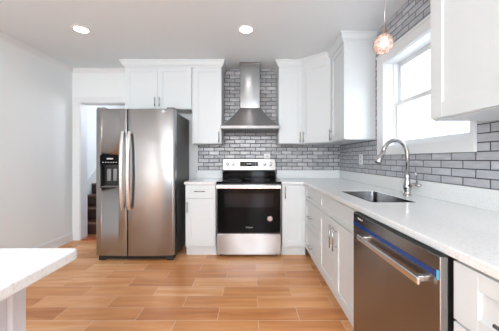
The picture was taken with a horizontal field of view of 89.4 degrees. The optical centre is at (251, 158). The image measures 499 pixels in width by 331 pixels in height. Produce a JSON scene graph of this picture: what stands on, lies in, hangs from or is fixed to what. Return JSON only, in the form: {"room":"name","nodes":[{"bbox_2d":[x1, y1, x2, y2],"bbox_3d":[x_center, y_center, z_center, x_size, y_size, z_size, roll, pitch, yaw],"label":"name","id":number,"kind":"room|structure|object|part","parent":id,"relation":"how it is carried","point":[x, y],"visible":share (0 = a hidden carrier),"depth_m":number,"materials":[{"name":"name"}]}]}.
{"room":"kitchen","nodes":[
{"label":"kitchen","id":0,"kind":"room"},
{"bbox_2d":[0,39,71,247],"bbox_3d":[-2.670,-0.063,0.075,0.140,2.478,7.150,0,0,0],"label":"wall","id":1,"kind":"structure","parent":0,"point":[36,93],"depth_m":2.98,"materials":[{"name":"white paint"}]},
{"bbox_2d":[35,232,72,247],"bbox_3d":[-2.587,1.117,0.075,0.025,0.118,7.150,0,0,0],"label":"baseboard","id":2,"kind":"structure","parent":1,"relation":"attached to","point":[67,238],"depth_m":3.37,"materials":[{"name":"white paint"}]},
{"bbox_2d":[0,31,124,72],"bbox_3d":[-2.140,-1.272,0.075,0.920,0.060,7.150,0,0,0],"label":"trim","id":3,"kind":"structure","parent":1,"relation":"attached to","point":[3,36],"depth_m":3.26,"materials":[{"name":"white paint"}]},
{"bbox_2d":[81,236,95,239],"bbox_3d":[-2.095,1.170,3.720,0.766,0.012,0.160,0,0,0],"label":"trim","id":4,"kind":"structure","parent":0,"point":[87,237],"depth_m":3.69,"materials":[{"name":"brown wood"}]},
{"bbox_2d":[87,105,124,177],"bbox_3d":[-3.100,-0.063,5.495,0.200,2.478,3.410,0,0,0],"label":"wall","id":5,"kind":"structure","parent":0,"point":[91,109],"depth_m":4.74,"materials":[{"name":"white paint"}]},
{"bbox_2d":[26,234,353,330],"bbox_3d":[-0.875,1.226,1.775,4.650,0.100,10.850,0,0,0],"label":"floor","id":6,"kind":"structure","parent":0,"point":[186,292],"depth_m":2.16,"materials":[{"name":"brown wood"}]},
{"bbox_2d":[0,288,25,330],"bbox_3d":[-1.014,0.740,-0.091,0.832,0.872,1.518,0,0,0],"label":"base cabinet","id":7,"kind":"object","parent":6,"relation":"on","point":[13,308],"visible":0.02,"depth_m":0.64,"materials":[{"name":"white paint"}]},
{"bbox_2d":[0,248,76,301],"bbox_3d":[-1.015,0.288,-0.061,0.970,0.029,1.677,0,0,0],"label":"countertop","id":8,"kind":"structure","parent":7,"relation":"on","point":[20,268],"depth_m":0.66,"materials":[{"name":"white stone"}]},
{"bbox_2d":[87,168,95,233],"bbox_3d":[-2.449,0.046,5.225,1.098,2.260,2.750,0,0,0],"label":"staircase","id":9,"kind":"structure","parent":6,"relation":"on","point":[91,180],"depth_m":4.43,"materials":[{"name":"brown wood"}]},
{"bbox_2d":[96,107,188,259],"bbox_3d":[-1.347,0.288,3.198,0.907,1.774,0.804,0,0,0],"label":"refrigerator","id":10,"kind":"object","parent":6,"relation":"on","point":[142,155],"visible":1,"depth_m":2.89,"materials":[{"name":"grey metal"}]},
{"bbox_3d":[-1.629,0.010,2.908,0.227,0.112,0.044,0,0,0],"label":"control panel","id":11,"kind":"part","parent":10,"relation":"part of","materials":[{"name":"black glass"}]},
{"bbox_3d":[-1.615,0.268,2.940,0.370,1.687,0.111,0,0,0],"label":"freezer door","id":12,"kind":"part","parent":10,"relation":"part of","materials":[{"name":"metal"}]},
{"bbox_3d":[-1.465,0.131,2.842,0.033,0.890,0.090,0,0,0],"label":"handle","id":13,"kind":"part","parent":10,"relation":"part of","materials":[{"name":"silver metal"}]},
{"bbox_3d":[-1.389,0.131,2.840,0.033,0.890,0.090,0,0,0],"label":"handle","id":14,"kind":"part","parent":10,"relation":"part of","materials":[{"name":"silver metal"}]},
{"bbox_3d":[-1.159,0.268,2.939,0.531,1.687,0.112,0,0,0],"label":"fridge door","id":15,"kind":"part","parent":10,"relation":"part of","materials":[{"name":"metal"}]},
{"bbox_2d":[186,184,216,254],"bbox_3d":[-0.620,0.740,3.319,0.365,0.872,0.660,0,0,0],"label":"base cabinet","id":16,"kind":"object","parent":6,"relation":"on","point":[201,199],"visible":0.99,"depth_m":3.03,"materials":[{"name":"white paint"}]},
{"bbox_3d":[-0.620,0.393,3.034,0.355,0.154,0.020,0,0,0],"label":"drawer","id":17,"kind":"part","parent":16,"relation":"part of","materials":[{"name":"white paint"}]},
{"bbox_3d":[-0.620,0.763,3.034,0.355,0.572,0.020,0,0,0],"label":"door","id":18,"kind":"part","parent":16,"relation":"part of","materials":[{"name":"white paint"}]},
{"bbox_2d":[184,170,221,183],"bbox_3d":[-0.622,0.232,3.325,0.381,0.144,0.631,0,0,0],"label":"countertop","id":19,"kind":"structure","parent":16,"relation":"on","point":[202,176],"depth_m":3.62,"materials":[{"name":"white stone"}]},
{"bbox_2d":[216,159,280,254],"bbox_3d":[-0.038,0.587,3.284,0.775,1.178,0.681,0,0,0],"label":"electric range","id":20,"kind":"object","parent":6,"relation":"on","point":[249,190],"visible":1,"depth_m":3.00,"materials":[{"name":"grey metal"}]},
{"bbox_3d":[-0.038,0.331,2.974,0.767,0.034,0.061,0,0,0],"label":"handle","id":21,"kind":"part","parent":20,"relation":"part of","materials":[{"name":"silver metal"}]},
{"bbox_2d":[216,178,280,182],"bbox_3d":[-0.038,0.281,3.280,0.775,0.023,0.560,0,0,0],"label":"cooktop","id":22,"kind":"object","parent":20,"relation":"in","point":[223,180],"depth_m":3.16,"materials":[{"name":"black glass"}]},
{"bbox_3d":[-0.038,1.019,3.023,0.769,0.246,0.039,0,0,0],"label":"storage drawer","id":23,"kind":"part","parent":20,"relation":"part of","materials":[{"name":"metal"}]},
{"bbox_3d":[-0.038,0.598,3.023,0.769,0.584,0.039,0,0,0],"label":"oven door","id":24,"kind":"part","parent":20,"relation":"part of","materials":[{"name":"glass"}]},
{"bbox_3d":[-0.038,0.619,3.002,0.757,0.530,0.005,0,0,0],"label":"door glass","id":25,"kind":"part","parent":20,"relation":"part of","materials":[{"name":"black glass"}]},
{"bbox_3d":[-0.038,0.298,3.026,0.771,0.012,0.036,0,0,0],"label":"trim","id":26,"kind":"part","parent":20,"relation":"part of","materials":[{"name":"silver metal"}]},
{"bbox_2d":[281,184,305,254],"bbox_3d":[0.508,0.740,3.319,0.292,0.872,0.660,0,0,0],"label":"base cabinet","id":27,"kind":"object","parent":6,"relation":"on","point":[293,223],"visible":0.91,"depth_m":3.03,"materials":[{"name":"white paint"}]},
{"bbox_2d":[305,185,326,282],"bbox_3d":[0.936,0.740,2.710,0.675,0.872,0.649,0,0,0],"label":"base cabinet","id":28,"kind":"object","parent":6,"relation":"on","point":[312,209],"visible":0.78,"depth_m":2.65,"materials":[{"name":"white paint"}]},
{"bbox_3d":[0.644,0.911,2.695,0.020,0.277,0.617,0,0,0],"label":"drawer","id":29,"kind":"part","parent":28,"relation":"part of","materials":[{"name":"white paint"}]},
{"bbox_3d":[0.644,0.393,2.695,0.020,0.154,0.617,0,0,0],"label":"drawer","id":30,"kind":"part","parent":28,"relation":"part of","materials":[{"name":"white paint"}]},
{"bbox_3d":[0.644,0.621,2.695,0.020,0.287,0.617,0,0,0],"label":"drawer","id":31,"kind":"part","parent":28,"relation":"part of","materials":[{"name":"white paint"}]},
{"bbox_2d":[319,192,358,327],"bbox_3d":[0.937,0.740,1.931,0.675,0.872,0.906,0,0,0],"label":"base cabinet","id":32,"kind":"object","parent":6,"relation":"on","point":[336,226],"visible":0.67,"depth_m":1.86,"materials":[{"name":"white paint"}]},
{"bbox_3d":[0.644,0.763,2.157,0.020,0.572,0.450,0,0,0],"label":"door","id":33,"kind":"part","parent":32,"relation":"part of","materials":[{"name":"white paint"}]},
{"bbox_3d":[0.617,0.601,1.891,0.036,0.180,0.011,0,0,0],"label":"handle","id":34,"kind":"part","parent":32,"relation":"part of","materials":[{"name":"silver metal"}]},
{"bbox_3d":[0.644,0.763,1.704,0.020,0.572,0.450,0,0,0],"label":"door","id":35,"kind":"part","parent":32,"relation":"part of","materials":[{"name":"white paint"}]},
{"bbox_2d":[353,212,458,330],"bbox_3d":[0.899,0.740,1.129,0.691,0.871,0.675,0,0,0],"label":"dishwasher","id":36,"kind":"object","parent":6,"relation":"on","point":[402,283],"visible":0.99,"depth_m":1.01,"materials":[{"name":"grey metal"}]},
{"bbox_3d":[0.573,0.411,1.090,0.037,0.026,0.490,0,0,0],"label":"handle","id":37,"kind":"part","parent":36,"relation":"part of","materials":[{"name":"silver metal"}]},
{"bbox_2d":[454,261,498,330],"bbox_3d":[0.932,0.740,0.485,0.683,0.872,0.599,0,0,0],"label":"base cabinet","id":38,"kind":"object","parent":6,"relation":"on","point":[476,293],"visible":0.9,"depth_m":0.71,"materials":[{"name":"white paint"}]},
{"bbox_2d":[277,170,498,279],"bbox_3d":[0.816,0.232,1.895,0.917,0.144,3.491,0,0,0],"label":"countertop","id":39,"kind":"structure","parent":38,"relation":"on","point":[461,222],"depth_m":1.34,"materials":[{"name":"white stone"}]},
{"bbox_2d":[341,191,412,201],"bbox_3d":[0.902,0.388,1.880,0.300,0.222,0.580,0,0,0],"label":"sink","id":40,"kind":"object","parent":39,"relation":"in","point":[371,196],"visible":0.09,"depth_m":2.15,"materials":[{"name":"metal"}]},
{"bbox_2d":[375,138,421,195],"bbox_3d":[1.071,0.060,1.861,0.299,0.428,0.117,0,0,0],"label":"kitchen faucet","id":41,"kind":"object","parent":39,"relation":"on","point":[407,185],"visible":1,"depth_m":1.88,"materials":[{"name":"grey metal"}]},
{"bbox_3d":[1.074,-0.023,1.890,0.210,0.264,0.028,0,0,0],"label":"spout","id":42,"kind":"part","parent":41,"relation":"part of","materials":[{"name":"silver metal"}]},
{"bbox_3d":[1.181,0.154,1.835,0.043,0.115,0.090,0,0,-33],"label":"lever","id":43,"kind":"part","parent":41,"relation":"part of","materials":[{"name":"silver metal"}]},
{"bbox_3d":[0.636,0.776,0.635,0.020,0.547,0.297,0,0,0],"label":"door","id":44,"kind":"part","parent":38,"relation":"part of","materials":[{"name":"white paint"}]},
{"bbox_3d":[0.609,0.411,0.485,0.036,0.010,0.270,0,0,0],"label":"handle","id":45,"kind":"part","parent":38,"relation":"part of","materials":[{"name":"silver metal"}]},
{"bbox_2d":[0,0,406,68],"bbox_3d":[-0.875,-1.362,1.775,4.650,0.120,10.850,0,0,0],"label":"ceiling","id":46,"kind":"structure","parent":0,"point":[120,29],"depth_m":2.50,"materials":[{"name":"white paint"}]},
{"bbox_2d":[71,25,90,33],"bbox_3d":[-1.715,-1.298,2.530,0.172,0.005,0.172,0,0,0],"label":"recessed light","id":47,"kind":"object","parent":46,"relation":"in","point":[80,29],"visible":1,"depth_m":2.53,"materials":[{"name":"white plastic"}]},
{"bbox_2d":[237,25,254,33],"bbox_3d":[-0.060,-1.298,2.530,0.172,0.005,0.172,0,0,0],"label":"recessed light","id":48,"kind":"object","parent":46,"relation":"in","point":[244,29],"visible":1,"depth_m":2.53,"materials":[{"name":"white plastic"}]},
{"bbox_2d":[372,0,392,54],"bbox_3d":[0.939,-1.028,1.810,0.138,0.548,0.137,0,0,0],"label":"pendant light","id":49,"kind":"object","parent":46,"relation":"hanging from","point":[382,45],"visible":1,"depth_m":1.77,"materials":[{"name":"white glass"}]},
{"bbox_3d":[0.939,-0.827,1.810,0.138,0.147,0.137,0,0,0],"label":"wire frame","id":50,"kind":"part","parent":49,"relation":"part of","materials":[{"name":"gold metal"}]},
{"bbox_3d":[0.939,-0.827,1.810,0.135,0.144,0.134,0,0,0],"label":"lamp shade","id":51,"kind":"part","parent":49,"relation":"part of","materials":[{"name":"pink glass"}]},
{"bbox_2d":[72,69,339,231],"bbox_3d":[-0.963,-0.063,3.716,4.475,2.478,0.148,0,0,0],"label":"wall","id":52,"kind":"structure","parent":0,"point":[236,145],"depth_m":3.64,"materials":[{"name":"tile"}]},
{"bbox_2d":[73,97,124,240],"bbox_3d":[-2.096,0.141,3.713,0.963,2.070,0.163,0,0,0],"label":"trim","id":53,"kind":"structure","parent":52,"relation":"attached to","point":[80,104],"depth_m":3.63,"materials":[{"name":"white paint"}]},
{"bbox_2d":[125,67,191,112],"bbox_3d":[-1.238,-0.942,3.469,0.879,0.565,0.360,0,0,0],"label":"upper cabinet","id":54,"kind":"object","parent":52,"relation":"attached to","point":[145,87],"visible":0.98,"depth_m":3.33,"materials":[{"name":"white paint"}]},
{"bbox_3d":[-1.462,-0.942,3.334,0.430,0.552,0.020,0,0,0],"label":"door","id":55,"kind":"part","parent":54,"relation":"part of","materials":[{"name":"white paint"}]},
{"bbox_2d":[119,59,226,74],"bbox_3d":[-1.040,-1.255,3.462,1.371,0.092,0.374,0,0,0],"label":"crown molding","id":56,"kind":"structure","parent":54,"relation":"attached to","point":[221,63],"depth_m":3.29,"materials":[{"name":"white paint"}]},
{"bbox_3d":[-1.022,-0.942,3.334,0.444,0.552,0.020,0,0,0],"label":"door","id":57,"kind":"part","parent":54,"relation":"part of","materials":[{"name":"white paint"}]},
{"bbox_2d":[192,67,223,144],"bbox_3d":[-0.600,-0.713,3.465,0.393,1.022,0.352,0,0,0],"label":"upper cabinet","id":58,"kind":"object","parent":52,"relation":"attached to","point":[207,82],"visible":1,"depth_m":3.33,"materials":[{"name":"white paint"}]},
{"bbox_2d":[220,62,279,132],"bbox_3d":[-0.025,-0.838,3.394,0.755,0.927,0.492,0,0,0],"label":"range hood","id":59,"kind":"object","parent":52,"relation":"attached to","point":[249,118],"visible":1,"depth_m":3.38,"materials":[{"name":"silver metal"}]},
{"bbox_2d":[264,154,269,158],"bbox_3d":[0.218,-0.016,3.637,0.085,0.116,0.008,0,0,0],"label":"wall outlet","id":60,"kind":"object","parent":52,"relation":"attached to","point":[266,156],"visible":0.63,"depth_m":3.63,"materials":[{"name":"white plastic"}]},
{"bbox_2d":[276,67,301,144],"bbox_3d":[0.509,-0.713,3.465,0.311,1.022,0.352,0,0,0],"label":"upper cabinet","id":61,"kind":"object","parent":52,"relation":"attached to","point":[288,79],"visible":1,"depth_m":3.33,"materials":[{"name":"white paint"}]},
{"bbox_2d":[300,58,355,144],"bbox_3d":[0.967,-0.713,3.338,0.615,1.022,0.606,0,0,0],"label":"upper cabinet","id":62,"kind":"object","parent":52,"relation":"attached to","point":[316,77],"visible":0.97,"depth_m":3.18,"materials":[{"name":"white paint"}]},
{"bbox_3d":[0.811,-0.713,3.185,0.406,1.009,0.020,0,0,45],"label":"door","id":63,"kind":"part","parent":62,"relation":"part of","materials":[{"name":"white paint"}]},
{"bbox_2d":[273,31,377,74],"bbox_3d":[0.727,-1.255,3.045,0.358,0.092,1.457,0,0,-40],"label":"crown molding","id":64,"kind":"structure","parent":62,"relation":"attached to","point":[343,36],"depth_m":2.90,"materials":[{"name":"white paint"}]},
{"bbox_2d":[340,0,498,189],"bbox_3d":[1.363,-0.063,0.145,0.175,2.478,7.290,0,0,0],"label":"wall","id":65,"kind":"structure","parent":0,"point":[480,169],"depth_m":1.86,"materials":[{"name":"tile"}]},
{"bbox_2d":[329,42,374,141],"bbox_3d":[1.095,-0.713,2.818,0.359,1.022,0.438,0,0,0],"label":"upper cabinet","id":66,"kind":"object","parent":65,"relation":"attached to","point":[353,63],"visible":0.98,"depth_m":2.60,"materials":[{"name":"white paint"}]},
{"bbox_3d":[0.961,-0.713,2.814,0.020,1.009,0.428,0,0,0],"label":"door","id":67,"kind":"part","parent":66,"relation":"part of","materials":[{"name":"white paint"}]},
{"bbox_2d":[359,154,362,163],"bbox_3d":[1.270,0.004,2.945,0.008,0.116,0.090,0,0,0],"label":"wall outlet","id":68,"kind":"object","parent":65,"relation":"attached to","point":[360,155],"visible":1,"depth_m":2.93,"materials":[{"name":"white plastic"}]},
{"bbox_2d":[376,15,476,154],"bbox_3d":[1.345,-0.527,1.978,0.200,0.975,1.115,0,0,0],"label":"window","id":69,"kind":"structure","parent":65,"relation":"in","point":[415,43],"depth_m":2.22,"materials":[{"name":"white paint"}]},
{"bbox_3d":[1.416,-0.705,1.933,0.030,0.411,0.947,0,0,0],"label":"sash","id":70,"kind":"part","parent":69,"relation":"part of","materials":[{"name":"white paint"}]},
{"bbox_3d":[1.382,-0.331,1.933,0.030,0.416,0.947,0,0,0],"label":"sash","id":71,"kind":"part","parent":69,"relation":"part of","materials":[{"name":"white paint"}]},
{"bbox_2d":[430,0,498,120],"bbox_3d":[1.095,-0.713,0.772,0.359,1.022,1.144,0,0,0],"label":"upper cabinet","id":72,"kind":"object","parent":65,"relation":"attached to","point":[464,34],"visible":1,"depth_m":1.15,"materials":[{"name":"white paint"}]},
{"label":"outside","id":73,"kind":"structure","parent":0,"visible":0},
{"bbox_3d":[15.750,1.826,7.500,28.500,0.100,45.000,0,0,0],"label":"ground","id":74,"kind":"structure","parent":73,"visible":0},
{"bbox_2d":[403,51,469,139],"bbox_3d":[6.925,-2.524,6.000,4.150,8.600,20.000,0,0,0],"label":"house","id":75,"kind":"structure","parent":74,"relation":"on","point":[417,123],"depth_m":7.46,"materials":[{"name":"white"}]}
]}

